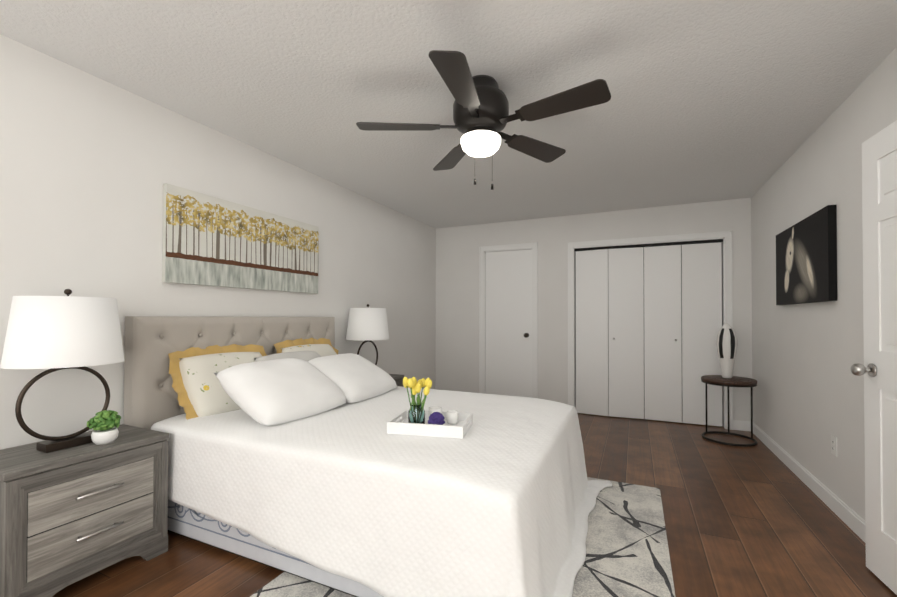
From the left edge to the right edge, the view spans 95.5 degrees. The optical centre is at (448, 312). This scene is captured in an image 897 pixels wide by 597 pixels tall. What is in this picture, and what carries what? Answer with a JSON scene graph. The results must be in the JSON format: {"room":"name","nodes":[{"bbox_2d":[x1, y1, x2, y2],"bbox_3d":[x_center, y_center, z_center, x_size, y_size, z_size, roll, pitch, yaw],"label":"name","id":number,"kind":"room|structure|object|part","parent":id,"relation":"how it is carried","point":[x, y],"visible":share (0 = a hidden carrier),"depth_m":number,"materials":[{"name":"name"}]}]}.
{"room":"bedroom","nodes":[
{"label":"bedroom","id":0,"kind":"room"},
{"bbox_2d":[0,34,435,449],"bbox_3d":[-1.607,-0.011,2.818,0.120,2.440,6.824,0,-1,25],"label":"wall","id":1,"kind":"structure","parent":0,"point":[90,165],"depth_m":2.29,"materials":[{"name":"paint"}]},
{"bbox_2d":[162,183,318,293],"bbox_3d":[-1.430,-0.468,3.018,0.034,0.590,1.285,0,-1,25],"label":"artwork","id":2,"kind":"object","parent":1,"relation":"attached to","point":[207,240],"visible":0.93,"depth_m":2.83,"materials":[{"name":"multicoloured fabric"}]},
{"bbox_2d":[0,0,896,228],"bbox_3d":[0.287,-1.272,2.396,3.923,0.080,7.604,0,-1,25],"label":"ceiling","id":3,"kind":"structure","parent":0,"point":[713,100],"depth_m":2.15,"materials":[{"name":"white paint"}]},
{"bbox_2d":[356,50,610,189],"bbox_3d":[0.182,-0.952,2.166,1.273,0.564,1.266,0,-1,25],"label":"ceiling fan","id":4,"kind":"object","parent":3,"relation":"hanging from","point":[482,117],"visible":1,"depth_m":2.09,"materials":[{"name":"grey"}]},
{"bbox_2d":[52,408,896,596],"bbox_3d":[0.281,1.248,2.367,3.923,0.080,7.604,0,-1,25],"label":"floor","id":5,"kind":"structure","parent":0,"point":[760,519],"depth_m":2.20,"materials":[{"name":"brown wood"}]},
{"bbox_2d":[0,424,168,596],"bbox_3d":[-1.712,0.903,1.869,0.434,0.590,0.599,0,-1,25],"label":"nightstand","id":6,"kind":"object","parent":5,"relation":"on","point":[70,515],"visible":1,"depth_m":1.74,"materials":[{"name":"grey wood"}]},
{"bbox_2d":[0,289,124,452],"bbox_3d":[-1.735,0.249,1.853,0.410,0.714,0.410,0,-1,25],"label":"table lamp","id":7,"kind":"object","parent":6,"relation":"on","point":[51,334],"visible":0.98,"depth_m":1.72,"materials":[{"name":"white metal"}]},
{"bbox_2d":[87,410,120,444],"bbox_3d":[-1.599,0.531,1.896,0.115,0.152,0.121,0,-1,25],"label":"potted plant","id":8,"kind":"object","parent":6,"relation":"on","point":[104,423],"visible":1,"depth_m":1.87,"materials":[{"name":"green plant"}]},
{"bbox_2d":[124,316,611,596],"bbox_3d":[-0.343,0.618,2.497,2.410,1.180,1.956,0,-1,25],"label":"bed","id":9,"kind":"object","parent":5,"relation":"on","point":[287,453],"visible":0.98,"depth_m":1.90,"materials":[{"name":"white fabric"}]},
{"bbox_3d":[-1.398,0.621,2.959,0.106,1.180,1.630,0,-1,25],"label":"headboard","id":10,"kind":"part","parent":9,"relation":"part of","materials":[{"name":"fabric"}]},
{"bbox_2d":[387,377,472,438],"bbox_3d":[-0.084,0.450,2.047,0.370,0.262,0.280,0,-1,13],"label":"tray","id":11,"kind":"object","parent":9,"relation":"on","point":[416,419],"visible":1,"depth_m":1.99,"materials":[{"name":"white wood"}]},
{"bbox_2d":[389,374,403,386],"bbox_3d":[-0.756,0.929,3.959,0.434,0.590,0.626,0,-1,25],"label":"nightstand","id":12,"kind":"object","parent":5,"relation":"on","point":[398,378],"visible":0.08,"depth_m":4.09,"materials":[{"name":"grey wood"}]},
{"bbox_2d":[346,304,388,364],"bbox_3d":[-0.780,0.276,3.940,0.410,0.714,0.410,0,-1,25],"label":"table lamp","id":13,"kind":"object","parent":12,"relation":"on","point":[367,324],"visible":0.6,"depth_m":3.78,"materials":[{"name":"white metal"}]},
{"bbox_2d":[250,477,674,596],"bbox_3d":[0.218,1.198,2.047,1.615,0.011,2.370,0,-1,25],"label":"rug","id":14,"kind":"object","parent":5,"relation":"on","point":[627,552],"visible":0.25,"depth_m":2.00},
{"bbox_2d":[701,375,757,446],"bbox_3d":[2.713,0.934,3.950,0.450,0.593,0.450,0,-1,25],"label":"side table","id":15,"kind":"object","parent":5,"relation":"on","point":[733,381],"visible":0.98,"depth_m":3.92,"materials":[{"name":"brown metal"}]},
{"bbox_2d":[716,323,737,378],"bbox_3d":[2.705,0.369,3.961,0.172,0.534,0.172,0,-1,25],"label":"vase","id":16,"kind":"object","parent":15,"relation":"on","point":[726,343],"visible":1,"depth_m":3.91,"materials":[{"name":"white ceramic"}]},
{"bbox_2d":[435,198,751,428],"bbox_3d":[1.516,0.023,5.075,3.683,2.440,0.123,0,-1,25],"label":"wall","id":17,"kind":"structure","parent":0,"point":[457,315],"depth_m":5.04,"materials":[{"name":"paint"}]},
{"bbox_2d":[479,242,537,397],"bbox_3d":[0.780,0.178,5.342,0.784,2.132,0.113,0,-1,25],"label":"door","id":18,"kind":"structure","parent":17,"relation":"attached to","point":[508,323],"depth_m":5.35,"materials":[{"name":"white wood"}]},
{"bbox_2d":[568,231,732,429],"bbox_3d":[2.251,0.189,4.694,1.689,2.102,0.096,0,-1,25],"label":"closet","id":19,"kind":"object","parent":17,"relation":"attached to","point":[631,304],"visible":0.96,"depth_m":4.67,"materials":[{"name":"white wood"}]},
{"bbox_2d":[751,47,896,520],"bbox_3d":[1.851,-0.022,1.236,0.120,2.440,6.824,0,-1,25],"label":"wall","id":20,"kind":"structure","parent":0,"point":[808,395],"depth_m":2.64,"materials":[{"name":"paint"}]},
{"bbox_2d":[776,205,836,304],"bbox_3d":[2.531,-0.355,2.922,0.040,0.580,1.010,0,-1,25],"label":"art","id":21,"kind":"object","parent":20,"relation":"attached to","point":[806,260],"visible":1,"depth_m":2.74,"materials":[{"name":"black fabric"}]},
{"bbox_2d":[750,421,865,542],"bbox_3d":[1.788,1.148,1.250,0.014,0.100,6.584,0,-1,25],"label":"baseboard","id":22,"kind":"structure","parent":20,"relation":"attached to","point":[851,519],"depth_m":2.70,"materials":[{"name":"white wood"}]},
{"bbox_2d":[831,435,836,455],"bbox_3d":[2.359,0.814,2.497,0.009,0.114,0.070,0,-1,25],"label":"electrical outlet plate","id":23,"kind":"object","parent":20,"relation":"attached to","point":[833,445],"visible":1,"depth_m":2.49,"materials":[{"name":"white plastic"}]},
{"bbox_2d":[850,120,896,594],"bbox_3d":[1.811,0.190,1.554,0.171,2.000,0.820,0,-1,25],"label":"open door","id":24,"kind":"structure","parent":20,"relation":"in","point":[878,370],"depth_m":1.82,"materials":[{"name":"white wood"}]}
]}

